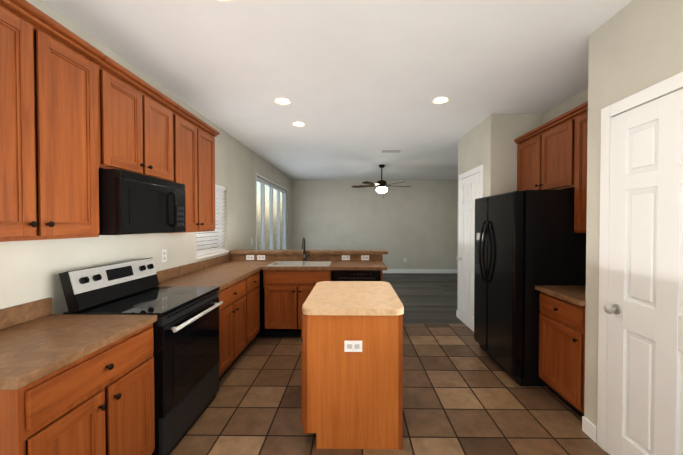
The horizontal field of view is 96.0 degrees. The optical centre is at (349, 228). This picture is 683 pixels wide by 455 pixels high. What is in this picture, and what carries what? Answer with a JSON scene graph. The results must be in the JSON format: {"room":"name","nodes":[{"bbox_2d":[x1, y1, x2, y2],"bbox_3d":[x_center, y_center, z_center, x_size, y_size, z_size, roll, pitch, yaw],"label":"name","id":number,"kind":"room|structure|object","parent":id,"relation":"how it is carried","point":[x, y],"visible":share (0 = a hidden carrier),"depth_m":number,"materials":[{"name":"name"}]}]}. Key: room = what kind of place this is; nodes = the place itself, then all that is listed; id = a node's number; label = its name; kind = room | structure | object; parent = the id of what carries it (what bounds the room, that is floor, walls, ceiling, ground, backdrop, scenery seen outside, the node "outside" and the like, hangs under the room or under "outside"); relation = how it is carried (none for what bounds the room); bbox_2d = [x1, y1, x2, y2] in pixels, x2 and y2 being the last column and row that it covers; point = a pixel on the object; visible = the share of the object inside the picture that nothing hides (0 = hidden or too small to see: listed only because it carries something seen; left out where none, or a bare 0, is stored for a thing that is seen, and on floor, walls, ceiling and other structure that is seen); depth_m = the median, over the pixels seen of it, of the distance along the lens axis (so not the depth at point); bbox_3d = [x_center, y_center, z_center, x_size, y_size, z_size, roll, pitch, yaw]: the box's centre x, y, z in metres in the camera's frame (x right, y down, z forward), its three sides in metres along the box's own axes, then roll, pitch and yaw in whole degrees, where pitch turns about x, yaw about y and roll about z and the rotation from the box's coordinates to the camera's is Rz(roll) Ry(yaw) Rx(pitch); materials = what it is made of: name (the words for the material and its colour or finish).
{"room":"kitchen","nodes":[
{"label":"kitchen","id":0,"kind":"room"},
{"bbox_2d":[0,0,292,313],"bbox_3d":[-1.827,0.015,3.895,0.170,2.750,10.700,0,1,1],"label":"wall","id":1,"kind":"structure","parent":0,"point":[30,270],"depth_m":2.56,"materials":[{"name":"paint"}]},
{"bbox_2d":[0,0,103,241],"bbox_3d":[-1.612,-0.481,1.422,0.360,1.070,0.764,0,1,1],"label":"upper cabinet","id":2,"kind":"object","parent":1,"relation":"attached to","point":[49,178],"visible":1,"depth_m":1.48,"materials":[{"name":"brown wood"}]},
{"bbox_2d":[97,55,176,181],"bbox_3d":[-1.602,-0.698,2.171,0.360,0.660,0.740,0,1,1],"label":"upper cabinet","id":3,"kind":"object","parent":1,"relation":"attached to","point":[135,123],"visible":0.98,"depth_m":2.06,"materials":[{"name":"brown wood"}]},
{"bbox_2d":[99,169,185,234],"bbox_3d":[-1.546,-0.164,2.182,0.472,0.392,0.713,0,1,1],"label":"microwave","id":4,"kind":"object","parent":3,"relation":"attached to","point":[132,203],"visible":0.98,"depth_m":1.97,"materials":[{"name":"black glass"}]},
{"bbox_2d":[162,250,166,261],"bbox_3d":[-1.770,0.257,2.928,0.007,0.115,0.072,0,1,1],"label":"outlet","id":5,"kind":"object","parent":1,"relation":"attached to","point":[164,255],"visible":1,"depth_m":2.93,"materials":[{"name":"white plastic"}]},
{"bbox_2d":[172,104,219,232],"bbox_3d":[-1.592,-0.505,2.941,0.360,1.070,0.794,0,1,1],"label":"upper cabinet","id":6,"kind":"object","parent":1,"relation":"attached to","point":[193,154],"visible":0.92,"depth_m":2.87,"materials":[{"name":"brown wood"}]},
{"bbox_2d":[196,191,228,258],"bbox_3d":[-1.816,-0.123,3.958,0.150,0.935,0.890,0,1,1],"label":"window","id":7,"kind":"structure","parent":1,"relation":"in","point":[211,236],"depth_m":4.04,"materials":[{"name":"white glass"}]},
{"bbox_2d":[196,184,225,255],"bbox_3d":[-1.796,-0.139,3.958,0.050,0.900,0.834,0,1,1],"label":"window blind","id":8,"kind":"object","parent":7,"relation":"attached to","point":[220,189],"visible":0.46,"depth_m":4.13,"materials":[{"name":"white plastic"}]},
{"bbox_2d":[257,177,285,249],"bbox_3d":[-1.801,0.161,7.058,0.060,2.360,2.680,0,1,1],"label":"window","id":9,"kind":"structure","parent":1,"relation":"in","point":[271,216],"depth_m":6.98,"materials":[{"name":"clear glass"}]},
{"bbox_2d":[256,173,287,249],"bbox_3d":[-1.723,0.146,7.057,0.016,2.390,2.740,0,1,1],"label":"window frame","id":10,"kind":"structure","parent":1,"relation":"in","point":[256,205],"depth_m":6.10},
{"bbox_2d":[42,0,631,179],"bbox_3d":[0.673,-1.434,3.840,5.170,0.150,10.700,0,1,1],"label":"ceiling","id":11,"kind":"structure","parent":0,"point":[359,85],"depth_m":2.52,"materials":[{"name":"paint"}]},
{"bbox_2d":[275,98,289,104],"bbox_3d":[-0.710,-1.344,3.235,0.164,0.012,0.164,0,1,1],"label":"recessed light","id":12,"kind":"object","parent":11,"relation":"in","point":[282,101],"visible":0.98,"depth_m":3.25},
{"bbox_2d":[292,122,304,126],"bbox_3d":[-0.665,-1.355,3.979,0.164,0.012,0.164,0,1,1],"label":"recessed light","id":13,"kind":"object","parent":11,"relation":"in","point":[299,124],"visible":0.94,"depth_m":4.00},
{"bbox_2d":[351,164,410,197],"bbox_3d":[0.704,-1.041,6.845,1.347,0.730,1.293,0,1,1],"label":"ceiling fan","id":14,"kind":"object","parent":11,"relation":"hanging from","point":[381,184],"visible":1,"depth_m":6.71,"materials":[{"name":"brown metal"}]},
{"bbox_2d":[380,149,402,152],"bbox_3d":[0.728,-1.376,5.431,0.380,0.016,0.220,0,1,1],"label":"ceiling vent","id":15,"kind":"object","parent":11,"relation":"in","point":[391,151],"visible":0.96,"depth_m":5.42,"materials":[{"name":"white metal"}]},
{"bbox_2d":[433,97,448,103],"bbox_3d":[0.947,-1.343,3.213,0.164,0.012,0.164,0,1,1],"label":"recessed light","id":16,"kind":"object","parent":11,"relation":"in","point":[441,100],"visible":0.96,"depth_m":3.23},
{"bbox_2d":[293,180,457,268],"bbox_3d":[0.816,-0.067,9.136,5.020,2.750,0.150,0,1,1],"label":"wall","id":17,"kind":"structure","parent":0,"point":[415,224],"depth_m":9.06,"materials":[{"name":"paint"}]},
{"bbox_2d":[383,269,456,272],"bbox_3d":[0.739,1.249,9.075,4.867,0.120,0.013,0,1,1],"label":"baseboard","id":18,"kind":"structure","parent":17,"relation":"attached to","point":[388,270],"depth_m":9.05,"materials":[{"name":"white wood"}]},
{"bbox_2d":[169,324,608,454],"bbox_3d":[0.642,1.478,1.506,5.170,0.100,5.940,0,1,1],"label":"floor","id":19,"kind":"structure","parent":0,"point":[464,393],"depth_m":2.40,"materials":[{"name":"brown tile"}]},
{"bbox_2d":[0,323,154,454],"bbox_3d":[-1.455,0.991,1.460,0.673,0.875,0.730,0,1,1],"label":"base cabinet","id":20,"kind":"object","parent":19,"relation":"on","point":[100,401],"visible":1,"depth_m":1.37,"materials":[{"name":"brown wood"}]},
{"bbox_2d":[0,298,156,389],"bbox_3d":[-1.468,0.482,1.442,0.648,0.138,0.760,0,1,1],"label":"countertop","id":21,"kind":"structure","parent":20,"relation":"on","point":[38,339],"depth_m":1.46,"materials":[{"name":"laminate"}]},
{"bbox_2d":[59,258,222,454],"bbox_3d":[-1.407,0.832,2.222,0.703,1.168,0.778,0,1,1],"label":"range","id":22,"kind":"object","parent":19,"relation":"on","point":[186,351],"visible":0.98,"depth_m":2.07,"materials":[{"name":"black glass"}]},
{"bbox_2d":[218,276,249,378],"bbox_3d":[-1.450,0.967,2.990,0.643,0.876,0.730,0,1,1],"label":"base cabinet","id":23,"kind":"object","parent":19,"relation":"on","point":[234,313],"depth_m":3.00,"materials":[{"name":"brown wood"}]},
{"bbox_2d":[156,258,261,289],"bbox_3d":[-1.439,0.455,3.212,0.660,0.138,1.200,0,1,1],"label":"countertop","id":24,"kind":"structure","parent":23,"relation":"on","point":[222,272],"depth_m":3.26,"materials":[{"name":"laminate"}]},
{"bbox_2d":[250,270,261,342],"bbox_3d":[-1.442,0.957,3.613,0.643,0.876,0.518,0,1,1],"label":"base cabinet","id":25,"kind":"object","parent":19,"relation":"on","point":[256,278],"depth_m":3.68,"materials":[{"name":"brown wood"}]},
{"bbox_2d":[215,254,386,269],"bbox_3d":[-0.645,0.441,4.131,2.223,0.138,0.658,0,1,1],"label":"countertop","id":26,"kind":"structure","parent":25,"relation":"on","point":[375,262],"depth_m":4.39,"materials":[{"name":"laminate"}]},
{"bbox_2d":[246,255,253,259],"bbox_3d":[-1.445,0.416,4.445,0.115,0.072,0.007,0,1,1],"label":"outlet","id":27,"kind":"object","parent":26,"relation":"attached to","point":[249,257],"visible":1,"depth_m":4.44,"materials":[{"name":"white plastic"}]},
{"bbox_2d":[257,255,264,259],"bbox_3d":[-1.285,0.416,4.443,0.115,0.072,0.007,0,1,1],"label":"outlet","id":28,"kind":"object","parent":26,"relation":"attached to","point":[260,257],"visible":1,"depth_m":4.44,"materials":[{"name":"white plastic"}]},
{"bbox_2d":[267,261,331,265],"bbox_3d":[-0.656,0.568,4.129,0.795,0.207,0.460,0,1,1],"label":"sink","id":29,"kind":"object","parent":26,"relation":"in","point":[302,263],"visible":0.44,"depth_m":4.32,"materials":[{"name":"white ceramic"}]},
{"bbox_2d":[301,237,309,260],"bbox_3d":[-0.629,0.292,4.315,0.104,0.352,0.218,0,1,1],"label":"faucet","id":30,"kind":"object","parent":26,"relation":"on","point":[303,251],"visible":0.98,"depth_m":4.38,"materials":[{"name":"silver metal"}]},
{"bbox_2d":[342,255,349,259],"bbox_3d":[-0.061,0.416,4.427,0.115,0.072,0.007,0,1,1],"label":"outlet","id":31,"kind":"object","parent":26,"relation":"attached to","point":[345,257],"visible":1,"depth_m":4.42,"materials":[{"name":"white plastic"}]},
{"bbox_2d":[361,255,368,259],"bbox_3d":[0.218,0.416,4.424,0.115,0.072,0.007,0,1,1],"label":"outlet","id":32,"kind":"object","parent":26,"relation":"attached to","point":[364,257],"visible":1,"depth_m":4.42,"materials":[{"name":"white plastic"}]},
{"bbox_2d":[262,278,332,336],"bbox_3d":[-0.674,1.056,4.158,0.920,0.661,0.623,0,1,1],"label":"base cabinet","id":33,"kind":"object","parent":19,"relation":"on","point":[265,303],"depth_m":3.86,"materials":[{"name":"brown wood"}]},
{"bbox_2d":[333,270,379,280],"bbox_3d":[0.089,0.899,4.102,0.592,0.765,0.555,0,1,1],"label":"dishwasher","id":34,"kind":"object","parent":33,"relation":"in","point":[356,275],"visible":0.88,"depth_m":3.83,"materials":[{"name":"black metal"}]},
{"bbox_2d":[301,314,402,449],"bbox_3d":[0.001,0.976,2.404,0.684,0.875,0.864,0,1,1],"label":"kitchen island","id":35,"kind":"object","parent":19,"relation":"on","point":[352,400],"visible":0.81,"depth_m":1.98,"materials":[{"name":"brown wood"}]},
{"bbox_2d":[302,281,403,315],"bbox_3d":[0.024,0.516,2.399,0.660,0.041,0.940,0,1,1],"label":"island countertop","id":36,"kind":"structure","parent":35,"relation":"on","point":[374,298],"depth_m":2.17,"materials":[{"name":"laminate"}]},
{"bbox_2d":[344,341,361,351],"bbox_3d":[0.021,0.752,1.968,0.115,0.072,0.007,0,1,1],"label":"outlet","id":37,"kind":"object","parent":35,"relation":"attached to","point":[352,346],"visible":1,"depth_m":1.97,"materials":[{"name":"white plastic"}]},
{"bbox_2d":[474,190,585,385],"bbox_3d":[1.811,0.527,3.156,0.875,1.750,0.900,0,1,1],"label":"fridge","id":38,"kind":"object","parent":19,"relation":"on","point":[526,241],"visible":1,"depth_m":2.72,"materials":[{"name":"black metal"}]},
{"bbox_2d":[539,291,584,417],"bbox_3d":[1.934,0.976,2.425,0.646,0.875,0.543,0,1,1],"label":"base cabinet","id":39,"kind":"object","parent":19,"relation":"on","point":[562,348],"visible":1,"depth_m":2.38,"materials":[{"name":"brown wood"}]},
{"bbox_2d":[535,285,585,305],"bbox_3d":[1.936,0.467,2.418,0.643,0.138,0.546,0,1,1],"label":"countertop","id":40,"kind":"structure","parent":39,"relation":"on","point":[575,294],"depth_m":2.44,"materials":[{"name":"laminate"}]},
{"bbox_2d":[383,273,463,323],"bbox_3d":[0.711,1.394,6.855,5.170,0.100,4.760,0,1,1],"label":"floor","id":41,"kind":"structure","parent":0,"point":[427,298],"depth_m":6.24,"materials":[{"name":"grey wood"}]},
{"bbox_3d":[-0.640,0.873,4.531,2.223,1.015,0.125,0,1,1],"label":"wall","id":42,"kind":"structure","parent":41,"relation":"on","visible":0},
{"bbox_2d":[229,249,387,253],"bbox_3d":[-0.603,0.341,4.545,2.298,0.045,0.280,0,1,1],"label":"bar","id":43,"kind":"object","parent":42,"relation":"on","point":[247,251],"visible":0.96,"depth_m":4.41,"materials":[{"name":"laminate"}]},
{"bbox_2d":[457,114,542,309],"bbox_3d":[2.467,0.010,4.215,1.590,2.750,1.150,0,1,1],"label":"wall","id":44,"kind":"structure","parent":0,"point":[489,143],"depth_m":3.64,"materials":[{"name":"paint"}]},
{"bbox_2d":[457,172,479,331],"bbox_3d":[1.626,0.325,4.280,0.091,2.102,0.710,0,1,1],"label":"laundry door","id":45,"kind":"structure","parent":44,"relation":"in","point":[469,190],"depth_m":4.32,"materials":[{"name":"white wood"}]},
{"bbox_2d":[458,164,483,319],"bbox_3d":[1.664,0.287,4.279,0.017,2.195,0.870,0,1,1],"label":"door frame","id":46,"kind":"structure","parent":44,"relation":"attached to","point":[480,168],"depth_m":4.58,"materials":[{"name":"white wood"}]},
{"bbox_2d":[543,88,587,123],"bbox_3d":[2.755,0.031,2.881,0.980,2.750,1.510,0,1,1],"label":"wall","id":47,"kind":"structure","parent":0,"point":[578,99],"depth_m":3.22,"materials":[{"name":"paint"}]},
{"bbox_2d":[514,110,575,190],"bbox_3d":[2.092,-0.708,3.143,0.350,0.670,0.940,0,1,1],"label":"upper cabinet","id":48,"kind":"object","parent":47,"relation":"attached to","point":[545,156],"visible":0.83,"depth_m":3.02,"materials":[{"name":"brown wood"}]},
{"bbox_2d":[571,101,587,232],"bbox_3d":[2.082,-0.497,2.402,0.350,1.070,0.548,0,1,1],"label":"upper cabinet","id":49,"kind":"object","parent":47,"relation":"attached to","point":[580,112],"visible":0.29,"depth_m":2.59,"materials":[{"name":"brown wood"}]},
{"bbox_2d":[584,0,682,426],"bbox_3d":[2.418,0.070,0.386,1.590,2.750,3.490,0,1,1],"label":"wall","id":50,"kind":"structure","parent":0,"point":[635,46],"depth_m":1.92,"materials":[{"name":"paint"}]},
{"bbox_2d":[597,72,682,451],"bbox_3d":[1.629,0.329,1.570,0.017,2.195,0.880,0,1,1],"label":"door frame","id":51,"kind":"structure","parent":50,"relation":"attached to","point":[660,89],"depth_m":1.96,"materials":[{"name":"white wood"}]},
{"bbox_2d":[604,89,682,454],"bbox_3d":[1.591,0.367,1.571,0.091,2.102,0.720,0,1,1],"label":"pantry door","id":52,"kind":"structure","parent":50,"relation":"in","point":[643,308],"depth_m":1.68,"materials":[{"name":"white wood"}]}
]}

